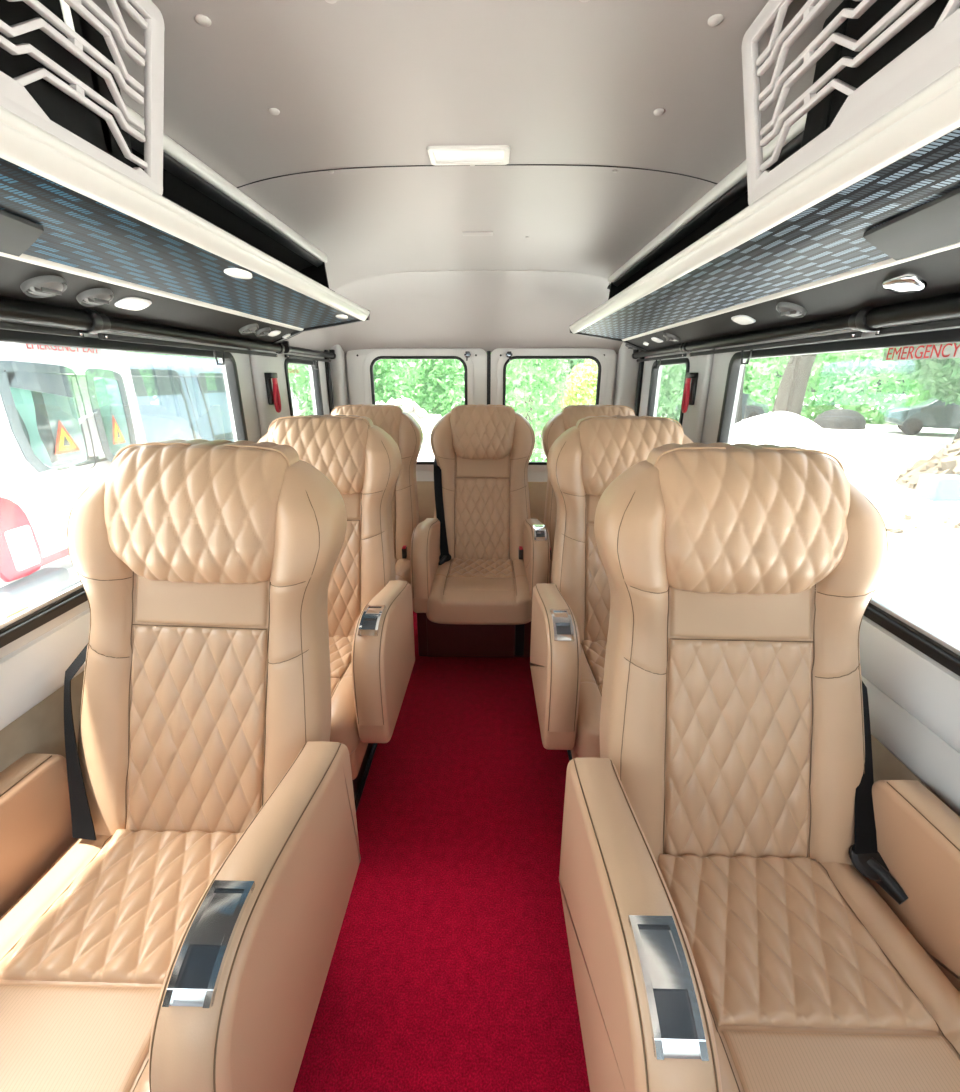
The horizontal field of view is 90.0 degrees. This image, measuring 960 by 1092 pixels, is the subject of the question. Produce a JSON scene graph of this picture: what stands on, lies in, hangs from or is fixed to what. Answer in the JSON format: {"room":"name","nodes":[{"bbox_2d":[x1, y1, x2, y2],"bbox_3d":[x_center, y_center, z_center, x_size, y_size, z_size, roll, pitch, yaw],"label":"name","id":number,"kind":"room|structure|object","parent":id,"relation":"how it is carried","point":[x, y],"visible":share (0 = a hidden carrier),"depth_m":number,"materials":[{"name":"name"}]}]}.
{"room":"vehicle interior","nodes":[
{"label":"vehicle interior","id":0,"kind":"room"},
{"bbox_2d":[0,321,329,658],"bbox_3d":[-0.980,0.248,1.083,0.050,1.500,4.540,0,19,1],"label":"wall","id":1,"kind":"structure","parent":0,"point":[276,364],"depth_m":1.92,"materials":[{"name":"grey plastic"}]},
{"bbox_2d":[0,671,83,771],"bbox_3d":[-0.947,0.642,1.183,0.018,0.690,4.470,0,19,1],"label":"baseboard","id":2,"kind":"structure","parent":1,"relation":"attached to","point":[40,729],"depth_m":1.03,"materials":[{"name":"leather"}]},
{"bbox_2d":[0,609,89,729],"bbox_3d":[-0.942,0.258,1.049,0.028,0.122,4.470,0,19,1],"label":"trim","id":3,"kind":"structure","parent":1,"relation":"attached to","point":[32,672],"depth_m":1.02,"materials":[{"name":"white plastic"}]},
{"bbox_2d":[0,329,247,647],"bbox_3d":[-0.969,-0.081,0.857,0.040,0.600,2.230,0,19,1],"label":"window","id":4,"kind":"structure","parent":1,"relation":"in","point":[28,620],"depth_m":1.11,"materials":[{"name":"black rubber"}]},
{"bbox_2d":[26,344,96,352],"bbox_3d":[-0.970,-0.464,1.121,0.002,0.026,0.224,0,19,1],"label":"window sticker","id":5,"kind":"object","parent":4,"relation":"attached to","point":[26,344],"visible":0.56,"depth_m":1.10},
{"bbox_2d":[98,313,284,364],"bbox_3d":[-0.891,-0.675,1.625,0.044,0.116,1.049,0,19,1],"label":"roller blind","id":6,"kind":"object","parent":4,"relation":"attached to","point":[112,324],"visible":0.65,"depth_m":1.42,"materials":[{"name":"black plastic"}]},
{"bbox_2d":[249,349,276,437],"bbox_3d":[-0.915,-0.277,2.164,0.028,1.180,0.130,0,19,1],"label":"trim","id":7,"kind":"structure","parent":1,"relation":"attached to","point":[266,412],"depth_m":2.00,"materials":[{"name":"grey plastic"}]},
{"bbox_2d":[264,373,280,412],"bbox_3d":[-0.883,-0.655,2.054,0.036,0.164,0.062,0,19,1],"label":"hammer","id":8,"kind":"object","parent":1,"relation":"attached to","point":[273,394],"visible":1,"depth_m":2.04,"materials":[{"name":"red plastic"}]},
{"bbox_2d":[284,358,323,415],"bbox_3d":[-0.930,-0.677,2.568,0.040,0.600,0.465,0,19,1],"label":"window","id":9,"kind":"structure","parent":1,"relation":"in","point":[316,375],"depth_m":2.66,"materials":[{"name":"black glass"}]},
{"bbox_2d":[282,341,335,369],"bbox_3d":[-0.871,-0.981,2.501,0.038,0.114,0.694,0,19,1],"label":"roller blind","id":10,"kind":"object","parent":9,"relation":"attached to","point":[331,354],"visible":0.91,"depth_m":2.42,"materials":[{"name":"black plastic"}]},
{"bbox_2d":[324,350,333,414],"bbox_3d":[-0.900,-0.447,3.048,0.020,1.480,0.040,0,19,1],"label":"trim","id":11,"kind":"structure","parent":1,"relation":"attached to","point":[327,364],"depth_m":2.86,"materials":[{"name":"rubber"}]},
{"bbox_2d":[329,345,348,409],"bbox_3d":[-0.870,-0.500,3.140,0.075,1.560,0.120,0,19,1],"label":"trim","id":12,"kind":"structure","parent":1,"relation":"attached to","point":[337,365],"depth_m":2.91,"materials":[{"name":"grey plastic"}]},
{"bbox_2d":[293,603,589,1091],"bbox_3d":[-0.025,0.980,1.321,1.960,0.040,4.550,0,19,1],"label":"floor","id":13,"kind":"structure","parent":0,"point":[450,970],"depth_m":1.27,"materials":[{"name":"red carpet"}]},
{"bbox_2d":[0,439,360,1091],"bbox_3d":[-0.617,0.464,0.902,0.687,1.210,0.858,0,19,1],"label":"passenger seat","id":14,"kind":"object","parent":13,"relation":"on","point":[176,886],"visible":1,"depth_m":0.97,"materials":[{"name":"leather"}]},
{"bbox_2d":[0,831,237,1091],"bbox_3d":[-0.620,0.734,0.828,0.504,0.169,0.540,0,19,1],"label":"seat cushion","id":15,"kind":"object","parent":14,"relation":"on","point":[93,923],"depth_m":0.80,"materials":[{"name":"leather"}]},
{"bbox_2d":[257,415,414,810],"bbox_3d":[-0.597,0.196,1.675,0.687,1.209,0.858,0,19,1],"label":"passenger seat","id":16,"kind":"object","parent":13,"relation":"on","point":[370,611],"visible":0.46,"depth_m":1.74,"materials":[{"name":"leather"}]},
{"bbox_2d":[330,662,360,754],"bbox_3d":[-0.601,0.465,1.600,0.504,0.169,0.540,0,19,1],"label":"seat cushion","id":17,"kind":"object","parent":16,"relation":"on","point":[345,727],"depth_m":1.39,"materials":[{"name":"leather"}]},
{"bbox_2d":[331,404,422,587],"bbox_3d":[-0.635,-0.076,2.455,0.624,1.206,0.858,0,19,1],"label":"passenger seat","id":18,"kind":"object","parent":13,"relation":"on","point":[405,430],"visible":0.16,"depth_m":2.55,"materials":[{"name":"leather"}]},
{"bbox_2d":[395,559,411,587],"bbox_3d":[-0.608,0.194,2.380,0.504,0.169,0.540,0,19,1],"label":"seat cushion","id":19,"kind":"object","parent":18,"relation":"on","point":[402,566],"depth_m":2.42,"materials":[{"name":"leather"}]},
{"bbox_2d":[417,613,530,657],"bbox_3d":[-0.006,0.384,2.528,0.610,0.292,0.320,0,19,1],"label":"plinth","id":20,"kind":"object","parent":13,"relation":"on","point":[434,639],"visible":0.44,"depth_m":2.39,"materials":[{"name":"plastic"}]},
{"bbox_2d":[410,404,549,624],"bbox_3d":[0.008,-0.208,2.394,0.608,0.918,0.858,0,19,1],"label":"passenger seat","id":21,"kind":"object","parent":13,"relation":"on","point":[481,557],"visible":0.99,"depth_m":2.52,"materials":[{"name":"leather"}]},
{"bbox_2d":[426,560,531,624],"bbox_3d":[0.005,0.198,2.367,0.504,0.169,0.540,0,19,1],"label":"seat cushion","id":22,"kind":"object","parent":21,"relation":"on","point":[476,592],"depth_m":2.14,"materials":[{"name":"leather"}]},
{"bbox_2d":[541,404,634,583],"bbox_3d":[0.641,-0.067,2.429,0.624,1.206,0.858,0,19,1],"label":"passenger seat","id":23,"kind":"object","parent":13,"relation":"on","point":[568,417],"visible":0.12,"depth_m":2.54,"materials":[{"name":"leather"}]},
{"bbox_2d":[549,562,551,583],"bbox_3d":[0.607,0.203,2.355,0.504,0.169,0.540,0,19,1],"label":"seat cushion","id":24,"kind":"object","parent":23,"relation":"on","point":[550,562],"depth_m":2.47,"materials":[{"name":"leather"}]},
{"bbox_2d":[530,415,693,760],"bbox_3d":[0.532,0.209,1.638,0.687,1.209,0.858,0,19,1],"label":"passenger seat","id":25,"kind":"object","parent":13,"relation":"on","point":[571,613],"visible":0.4,"depth_m":1.71,"materials":[{"name":"leather"}]},
{"bbox_2d":[574,644,602,757],"bbox_3d":[0.529,0.478,1.563,0.504,0.169,0.540,0,19,1],"label":"seat cushion","id":26,"kind":"object","parent":25,"relation":"on","point":[587,720],"depth_m":1.39,"materials":[{"name":"leather"}]},
{"bbox_2d":[559,443,959,1091],"bbox_3d":[0.513,0.483,0.849,0.687,1.209,0.858,0,19,1],"label":"passenger seat","id":27,"kind":"object","parent":13,"relation":"on","point":[746,909],"visible":1,"depth_m":0.92,"materials":[{"name":"leather"}]},
{"bbox_2d":[657,853,959,1091],"bbox_3d":[0.511,0.753,0.775,0.504,0.169,0.540,0,19,1],"label":"seat cushion","id":28,"kind":"object","parent":27,"relation":"on","point":[819,972],"depth_m":0.77,"materials":[{"name":"leather"}]},
{"bbox_2d":[81,0,843,354],"bbox_3d":[-0.025,-0.609,0.752,1.860,0.405,4.520,0,19,1],"label":"ceiling","id":29,"kind":"structure","parent":0,"point":[351,83],"depth_m":1.01,"materials":[{"name":"white plastic"}]},
{"bbox_2d":[0,103,369,343],"bbox_3d":[-0.727,-0.438,0.357,0.472,0.333,3.530,0,19,1],"label":"luggage rack","id":30,"kind":"object","parent":29,"relation":"attached to","point":[76,232],"visible":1,"depth_m":0.96,"materials":[{"name":"plastic"}]},
{"bbox_2d":[20,275,66,297],"bbox_3d":[-0.833,-0.497,0.916,0.070,0.040,0.072,0,19,1],"label":"air vent","id":31,"kind":"object","parent":30,"relation":"attached to","point":[33,286],"depth_m":0.91,"materials":[{"name":"black plastic"}]},
{"bbox_2d":[0,296,102,336],"bbox_3d":[-0.917,-0.282,0.421,0.056,0.076,1.464,0,19,1],"label":"roller blind","id":32,"kind":"object","parent":30,"relation":"attached to","point":[88,321],"visible":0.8,"depth_m":0.99,"materials":[{"name":"black plastic"}]},
{"bbox_2d":[0,0,134,167],"bbox_3d":[-0.593,-0.286,-0.291,0.103,0.188,2.112,0,19,1],"label":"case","id":33,"kind":"object","parent":30,"relation":"on","point":[60,108],"visible":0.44,"depth_m":0.60,"materials":[{"name":"plastic"}]},
{"bbox_2d":[0,0,164,195],"bbox_3d":[-0.487,-0.391,0.002,0.062,0.222,1.496,0,19,1],"label":"grille","id":34,"kind":"object","parent":30,"relation":"attached to","point":[14,97],"visible":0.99,"depth_m":0.61,"materials":[{"name":"plastic"}]},
{"bbox_2d":[76,288,112,306],"bbox_3d":[-0.830,-0.538,1.034,0.067,0.038,0.068,0,19,1],"label":"air vent","id":35,"kind":"object","parent":30,"relation":"attached to","point":[86,297],"depth_m":1.02,"materials":[{"name":"black plastic"}]},
{"bbox_2d":[224,268,251,278],"bbox_3d":[-0.548,-0.618,1.089,0.048,0.008,0.090,0,19,1],"label":"reading lamp","id":36,"kind":"object","parent":30,"relation":"on","point":[231,273],"depth_m":1.08,"materials":[{"name":"white plastic"}]},
{"bbox_2d":[239,323,258,333],"bbox_3d":[-0.815,-0.766,1.690,0.067,0.038,0.068,0,19,1],"label":"air vent","id":37,"kind":"object","parent":30,"relation":"attached to","point":[248,328],"depth_m":1.67,"materials":[{"name":"black plastic"}]},
{"bbox_2d":[255,327,270,336],"bbox_3d":[-0.812,-0.802,1.794,0.059,0.036,0.060,0,19,1],"label":"air vent","id":38,"kind":"object","parent":30,"relation":"attached to","point":[261,331],"depth_m":1.78,"materials":[{"name":"black plastic"}]},
{"bbox_2d":[336,314,347,318],"bbox_3d":[-0.531,-0.881,1.845,0.040,0.008,0.090,0,19,1],"label":"reading lamp","id":39,"kind":"object","parent":30,"relation":"on","point":[338,316],"depth_m":1.83,"materials":[{"name":"white plastic"}]},
{"bbox_2d":[195,15,210,26],"bbox_3d":[-0.404,-0.766,0.701,0.021,0.006,0.021,0,19,1],"label":"clip","id":40,"kind":"object","parent":29,"relation":"attached to","point":[202,20],"visible":1,"depth_m":0.70,"materials":[{"name":"white plastic"}]},
{"bbox_2d":[268,108,279,114],"bbox_3d":[-0.403,-0.848,0.938,0.021,0.006,0.021,0,19,1],"label":"clip","id":41,"kind":"object","parent":29,"relation":"attached to","point":[273,111],"visible":1,"depth_m":0.93,"materials":[{"name":"white plastic"}]},
{"bbox_2d":[325,0,337,3],"bbox_3d":[-0.207,-0.758,0.663,0.021,0.006,0.021,0,19,1],"label":"clip","id":42,"kind":"object","parent":29,"relation":"attached to","point":[328,1],"visible":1,"depth_m":0.67,"materials":[{"name":"white plastic"}]},
{"bbox_2d":[427,145,509,165],"bbox_3d":[-0.025,-0.924,1.132,0.190,0.013,0.092,0,19,1],"label":"recessed light","id":43,"kind":"object","parent":29,"relation":"in","point":[461,154],"visible":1,"depth_m":1.13,"materials":[{"name":"white plastic"}]},
{"bbox_2d":[236,164,717,187],"bbox_3d":[-0.014,-0.925,1.205,1.281,0.048,0.026,0,19,1],"label":"trim","id":44,"kind":"structure","parent":29,"relation":"attached to","point":[507,164],"depth_m":1.19,"materials":[{"name":"grey plastic"}]},
{"bbox_2d":[462,231,492,235],"bbox_3d":[-0.008,-1.137,1.744,0.110,0.008,0.044,0,19,1],"label":"ceiling slot cover","id":45,"kind":"object","parent":29,"relation":"attached to","point":[465,233],"visible":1,"depth_m":1.74,"materials":[{"name":"white plastic"}]},
{"bbox_2d":[389,270,575,274],"bbox_3d":[0.013,-1.327,2.362,1.281,0.049,0.027,0,19,1],"label":"trim","id":46,"kind":"structure","parent":29,"relation":"attached to","point":[459,270],"depth_m":2.34,"materials":[{"name":"grey plastic"}]},
{"bbox_2d":[653,108,664,115],"bbox_3d":[0.351,-0.850,0.942,0.021,0.006,0.021,0,19,1],"label":"clip","id":47,"kind":"object","parent":29,"relation":"attached to","point":[660,111],"visible":1,"depth_m":0.94,"materials":[{"name":"white plastic"}]},
{"bbox_2d":[708,14,723,26],"bbox_3d":[0.344,-0.766,0.701,0.021,0.006,0.021,0,19,1],"label":"clip","id":48,"kind":"object","parent":29,"relation":"attached to","point":[714,20],"visible":1,"depth_m":0.70,"materials":[{"name":"white plastic"}]},
{"bbox_2d":[569,65,959,350],"bbox_3d":[0.664,-0.534,0.633,0.472,0.333,4.176,0,19,1],"label":"luggage rack","id":49,"kind":"object","parent":29,"relation":"attached to","point":[874,221],"visible":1,"depth_m":0.87,"materials":[{"name":"plastic"}]},
{"bbox_2d":[625,344,637,349],"bbox_3d":[0.826,-1.087,2.611,0.070,0.040,0.072,0,19,1],"label":"air vent","id":50,"kind":"object","parent":49,"relation":"attached to","point":[629,346],"depth_m":2.60,"materials":[{"name":"black plastic"}]},
{"bbox_2d":[663,333,679,341],"bbox_3d":[0.813,-0.886,2.035,0.070,0.040,0.072,0,19,1],"label":"air vent","id":51,"kind":"object","parent":49,"relation":"attached to","point":[669,336],"depth_m":2.02,"materials":[{"name":"black plastic"}]},
{"bbox_2d":[776,302,806,317],"bbox_3d":[0.794,-0.603,1.223,0.070,0.040,0.072,0,19,1],"label":"air vent","id":52,"kind":"object","parent":49,"relation":"attached to","point":[791,309],"depth_m":1.21,"materials":[{"name":"black plastic"}]},
{"bbox_2d":[742,0,959,204],"bbox_3d":[0.403,-0.407,0.046,0.062,0.222,1.496,0,19,1],"label":"grille","id":53,"kind":"object","parent":49,"relation":"attached to","point":[935,54],"visible":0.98,"depth_m":0.58,"materials":[{"name":"white plastic"}]},
{"bbox_2d":[801,0,959,147],"bbox_3d":[0.493,-0.278,-0.314,0.106,0.188,2.112,0,19,1],"label":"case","id":54,"kind":"object","parent":49,"relation":"on","point":[821,116],"visible":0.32,"depth_m":0.59,"materials":[{"name":"black plastic"}]},
{"bbox_2d":[882,273,928,293],"bbox_3d":[0.786,-0.487,0.888,0.052,0.033,0.072,0,19,1],"label":"reading lamp","id":55,"kind":"object","parent":49,"relation":"attached to","point":[898,283],"depth_m":0.88,"materials":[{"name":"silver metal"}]},
{"bbox_2d":[855,292,959,335],"bbox_3d":[0.847,-0.268,0.380,0.056,0.076,1.454,0,19,1],"label":"roller blind","id":56,"kind":"object","parent":49,"relation":"attached to","point":[947,306],"visible":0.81,"depth_m":0.94,"materials":[{"name":"black plastic"}]},
{"bbox_2d":[344,354,617,404],"bbox_3d":[0.024,-0.547,3.182,1.960,1.620,0.030,0,19,1],"label":"wall","id":57,"kind":"structure","parent":0,"point":[616,354],"depth_m":2.99,"materials":[{"name":"grey plastic"}]},
{"bbox_2d":[346,348,486,480],"bbox_3d":[-0.389,-0.530,3.142,0.867,1.415,0.072,0,19,1],"label":"door","id":58,"kind":"structure","parent":57,"relation":"in","point":[359,361],"depth_m":2.95,"materials":[{"name":"white plastic"}]},
{"bbox_2d":[370,356,467,464],"bbox_3d":[-0.378,-0.849,3.042,0.600,0.661,0.034,0,19,1],"label":"window","id":59,"kind":"structure","parent":58,"relation":"attached to","point":[376,359],"depth_m":2.94,"materials":[{"name":"black rubber"}]},
{"bbox_2d":[417,481,546,523],"bbox_3d":[0.023,-0.104,3.277,1.840,0.680,0.014,0,19,1],"label":"trim","id":60,"kind":"structure","parent":57,"relation":"attached to","point":[425,489],"depth_m":3.20,"materials":[{"name":"beige leather"}]},
{"bbox_2d":[487,351,490,404],"bbox_3d":[0.054,-0.526,3.154,0.022,1.400,0.036,0,19,1],"label":"trim","id":61,"kind":"structure","parent":57,"relation":"attached to","point":[488,352],"depth_m":2.95,"materials":[{"name":"rubber"}]},
{"bbox_2d":[490,348,615,481],"bbox_3d":[0.445,-0.524,3.125,0.765,1.415,0.072,0,19,1],"label":"door","id":62,"kind":"structure","parent":57,"relation":"in","point":[499,356],"depth_m":2.93,"materials":[{"name":"white plastic"}]},
{"bbox_2d":[503,356,600,464],"bbox_3d":[0.441,-0.843,3.025,0.598,0.661,0.034,0,19,1],"label":"window","id":63,"kind":"structure","parent":62,"relation":"attached to","point":[595,359],"depth_m":2.92,"materials":[{"name":"black rubber"}]},
{"bbox_2d":[401,394,959,646],"bbox_3d":[0.325,-2.958,14.850,120.000,0.200,110.000,0,19,1],"label":"ground","id":64,"kind":"structure","parent":0,"point":[920,581],"depth_m":6.54,"materials":[{"name":"white"}]},
{"bbox_2d":[0,342,145,621],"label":"window","id":65,"kind":"structure","parent":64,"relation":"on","point":[65,416],"depth_m":3.33,"materials":[{"name":"clear glass"}]},
{"bbox_2d":[0,497,42,581],"bbox_3d":[-2.920,-0.058,2.971,0.050,0.545,0.321,0,19,1],"label":"tail light","id":66,"kind":"object","parent":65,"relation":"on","point":[20,550],"depth_m":3.00,"materials":[{"name":"red plastic"}]},
{"bbox_2d":[10,387,52,466],"bbox_3d":[-3.029,-0.839,3.230,0.024,0.660,0.150,0,19,1],"label":"curtain","id":67,"kind":"object","parent":65,"relation":"hanging from","point":[23,400],"depth_m":3.23,"materials":[{"name":"fabric"}]},
{"bbox_2d":[77,375,105,458],"bbox_3d":[-3.017,-1.022,3.756,0.024,0.660,0.130,0,19,1],"label":"curtain","id":68,"kind":"object","parent":65,"relation":"hanging from","point":[97,450],"depth_m":3.70,"materials":[{"name":"white fabric"}]},
{"bbox_2d":[94,378,119,453],"bbox_3d":[-3.014,-1.060,3.865,0.024,0.660,0.150,0,19,1],"label":"curtain","id":69,"kind":"object","parent":65,"relation":"hanging from","point":[105,397],"depth_m":3.88,"materials":[{"name":"white fabric"}]},
{"bbox_2d":[126,351,218,358],"bbox_3d":[-8.905,-7.061,16.250,6.314,6.898,5.432,0,19,1],"label":"tree","id":70,"kind":"object","parent":64,"relation":"on","point":[126,351],"visible":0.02,"depth_m":14.59,"materials":[{"name":"green plant"}]},
{"bbox_2d":[126,352,233,442],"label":"window","id":71,"kind":"structure","parent":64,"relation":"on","point":[178,397],"depth_m":6.29,"materials":[{"name":"clear glass"}]},
{"bbox_2d":[288,365,310,415],"bbox_3d":[-4.506,-3.586,12.835,2.038,2.330,4.600,0,19,1],"label":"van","id":72,"kind":"object","parent":64,"relation":"on","point":[296,410],"visible":0.02,"depth_m":10.54,"materials":[{"name":"white"}]},
{"bbox_2d":[379,401,434,460],"bbox_3d":[-1.244,-1.276,7.210,3.800,1.748,2.000,0,19,1],"label":"rubble heap","id":73,"kind":"object","parent":64,"relation":"on","point":[430,456],"visible":0.03,"depth_m":6.79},
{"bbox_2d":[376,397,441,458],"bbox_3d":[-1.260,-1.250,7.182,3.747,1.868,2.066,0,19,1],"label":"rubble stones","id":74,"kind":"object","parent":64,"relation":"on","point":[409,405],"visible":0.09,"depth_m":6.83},
{"bbox_2d":[288,359,568,461],"bbox_3d":[-0.940,-2.778,9.060,5.186,4.773,1.942,0,19,1],"label":"trees","id":75,"kind":"object","parent":64,"relation":"on","point":[434,394],"visible":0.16,"depth_m":8.56,"materials":[{"name":"green plant"}]},
{"bbox_2d":[385,359,685,428],"bbox_3d":[0.937,-6.399,18.950,14.938,6.599,2.897,0,19,1],"label":"hedgerow","id":76,"kind":"object","parent":64,"relation":"on","point":[676,386],"visible":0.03,"depth_m":18.20,"materials":[{"name":"green plant"}]},
{"bbox_2d":[506,359,587,421],"bbox_3d":[1.293,-5.630,13.911,4.420,5.724,2.959,0,19,1],"label":"broadleaf tree","id":77,"kind":"object","parent":64,"relation":"on","point":[571,362],"visible":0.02,"depth_m":13.58,"materials":[{"name":"green plant"}]},
{"bbox_2d":[559,359,597,408],"bbox_3d":[2.461,-3.043,10.032,1.828,1.832,1.498,0,19,1],"label":"bush","id":78,"kind":"object","parent":64,"relation":"on","point":[586,370],"visible":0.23,"depth_m":9.61,"materials":[{"name":"yellow plant"}]},
{"bbox_2d":[666,393,768,420],"bbox_3d":[10.691,-6.255,21.726,4.200,1.496,1.740,-3,19,-10],"label":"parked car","id":79,"kind":"object","parent":64,"relation":"on","point":[750,408],"visible":0.14,"depth_m":21.15,"materials":[{"name":"white metal"}]},
{"bbox_2d":[734,359,746,423],"bbox_3d":[9.590,-7.995,17.724,4.891,7.711,4.048,0,19,1],"label":"tree","id":80,"kind":"object","parent":64,"relation":"on","point":[738,418],"visible":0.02,"depth_m":18.49,"materials":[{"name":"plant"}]},
{"bbox_2d":[772,354,816,414],"bbox_3d":[9.935,-6.793,13.527,5.851,8.123,4.568,1,19,4],"label":"leaning tree","id":81,"kind":"object","parent":64,"relation":"on","point":[791,392],"visible":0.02,"depth_m":13.95,"materials":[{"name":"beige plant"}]},
{"bbox_2d":[659,348,950,423],"bbox_3d":[20.782,-7.319,21.712,31.221,7.187,4.641,12,22,30],"label":"trees","id":82,"kind":"object","parent":64,"relation":"on","point":[837,382],"visible":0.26,"depth_m":22.88,"materials":[{"name":"green plant"}]},
{"bbox_2d":[731,411,885,498],"bbox_3d":[5.811,-1.940,9.571,4.200,1.449,3.400,0,19,1],"label":"mound","id":83,"kind":"object","parent":64,"relation":"on","point":[780,428],"visible":0.31,"depth_m":8.82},
{"bbox_2d":[813,409,865,429],"bbox_3d":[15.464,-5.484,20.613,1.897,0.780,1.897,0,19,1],"label":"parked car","id":84,"kind":"object","parent":64,"relation":"on","point":[842,419],"visible":0.98,"depth_m":20.02,"materials":[{"name":"grey metal"}]},
{"bbox_2d":[883,393,959,434],"bbox_3d":[17.598,-4.824,17.617,4.200,1.496,1.740,13,23,33],"label":"car","id":85,"kind":"object","parent":64,"relation":"on","point":[931,413],"visible":0.85,"depth_m":17.58,"materials":[{"name":"metal"}]},
{"bbox_2d":[887,514,959,565],"bbox_3d":[6.948,0.072,5.829,3.169,0.212,2.906,10,22,27],"label":"stones","id":86,"kind":"object","parent":64,"relation":"on","point":[956,525],"visible":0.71,"depth_m":6.74},
{"bbox_2d":[893,343,959,443],"bbox_3d":[15.580,-6.386,14.372,5.606,6.833,5.244,0,19,1],"label":"shade tree","id":87,"kind":"object","parent":64,"relation":"on","point":[936,373],"visible":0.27,"depth_m":14.88,"materials":[{"name":"green plant"}]},
{"bbox_2d":[895,438,959,489],"bbox_3d":[10.378,-1.741,8.916,4.354,1.647,2.987,0,19,1],"label":"rubble pieces","id":88,"kind":"object","parent":64,"relation":"on","point":[947,466],"visible":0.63,"depth_m":9.17,"materials":[{"name":"beige stone"}]},
{"bbox_2d":[915,474,959,500],"bbox_3d":[8.080,-1.015,8.358,0.600,0.400,0.400,0,19,1],"label":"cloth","id":89,"kind":"object","parent":64,"relation":"on","point":[933,487],"visible":1,"depth_m":8.22,"materials":[{"name":"white fabric"}]},
{"bbox_2d":[638,317,959,443],"bbox_3d":[0.930,0.261,1.044,0.050,1.500,4.540,0,19,1],"label":"wall","id":90,"kind":"structure","parent":0,"point":[721,361],"depth_m":1.89,"materials":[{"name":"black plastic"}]},
{"bbox_2d":[614,342,639,412],"bbox_3d":[0.895,-0.488,3.104,0.115,1.560,0.120,0,19,1],"label":"trim","id":91,"kind":"structure","parent":90,"relation":"attached to","point":[627,367],"depth_m":2.87,"materials":[{"name":"grey plastic"}]},
{"bbox_2d":[634,350,644,415],"bbox_3d":[0.940,-0.434,3.010,0.020,1.480,0.040,0,19,1],"label":"trim","id":92,"kind":"structure","parent":90,"relation":"attached to","point":[641,364],"depth_m":2.82,"materials":[{"name":"rubber"}]},
{"bbox_2d":[632,343,686,368],"bbox_3d":[0.896,-0.962,2.446,0.038,0.114,0.774,0,19,1],"label":"roller blind","id":93,"kind":"object","parent":90,"relation":"attached to","point":[636,354],"visible":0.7,"depth_m":2.39,"materials":[{"name":"black plastic"}]},
{"bbox_2d":[646,358,689,425],"bbox_3d":[0.952,-0.630,2.470,0.040,0.615,0.520,0,19,1],"label":"window","id":94,"kind":"structure","parent":90,"relation":"in","point":[654,372],"depth_m":2.61,"materials":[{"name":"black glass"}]},
{"bbox_2d":[682,372,698,412],"bbox_3d":[0.885,-0.647,2.032,0.036,0.164,0.062,0,19,1],"label":"hammer","id":95,"kind":"object","parent":90,"relation":"attached to","point":[689,393],"visible":1,"depth_m":2.02,"materials":[{"name":"red plastic"}]},
{"bbox_2d":[687,348,714,442],"bbox_3d":[0.917,-0.264,2.127,0.028,1.180,0.110,0,19,1],"label":"trim","id":96,"kind":"structure","parent":90,"relation":"attached to","point":[704,362],"depth_m":1.97,"materials":[{"name":"grey plastic"}]},
{"bbox_2d":[716,328,959,675],"bbox_3d":[0.914,-0.054,0.816,0.040,0.615,2.215,0,19,1],"label":"window","id":97,"kind":"structure","parent":90,"relation":"in","point":[944,652],"depth_m":1.06,"materials":[{"name":"black rubber"}]},
{"bbox_2d":[682,310,862,364],"bbox_3d":[0.876,-0.658,1.575,0.044,0.116,1.039,0,19,1],"label":"roller blind","id":98,"kind":"object","parent":97,"relation":"attached to","point":[844,322],"visible":0.75,"depth_m":1.37,"materials":[{"name":"black plastic"}]},
{"bbox_2d":[886,343,959,359],"bbox_3d":[0.929,-0.396,0.977,0.002,0.028,0.279,0,19,1],"label":"window sticker","id":99,"kind":"object","parent":97,"relation":"attached to","point":[927,346],"visible":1,"depth_m":1.01,"materials":[{"name":"red plastic"}]},
{"bbox_2d":[859,615,959,753],"bbox_3d":[0.890,0.272,1.012,0.028,0.122,4.470,0,19,1],"label":"trim","id":100,"kind":"structure","parent":90,"relation":"attached to","point":[926,689],"depth_m":0.98,"materials":[{"name":"white plastic"}]},
{"bbox_2d":[861,675,959,816],"bbox_3d":[0.892,0.380,1.049,0.024,0.112,4.470,0,19,1],"label":"trim","id":101,"kind":"structure","parent":90,"relation":"attached to","point":[926,755],"depth_m":0.97,"materials":[{"name":"white plastic"}]},
{"bbox_2d":[871,734,952,810],"bbox_3d":[0.895,0.655,1.145,0.018,0.690,4.470,0,19,1],"label":"baseboard","id":102,"kind":"structure","parent":90,"relation":"attached to","point":[886,766],"depth_m":1.04,"materials":[{"name":"leather"}]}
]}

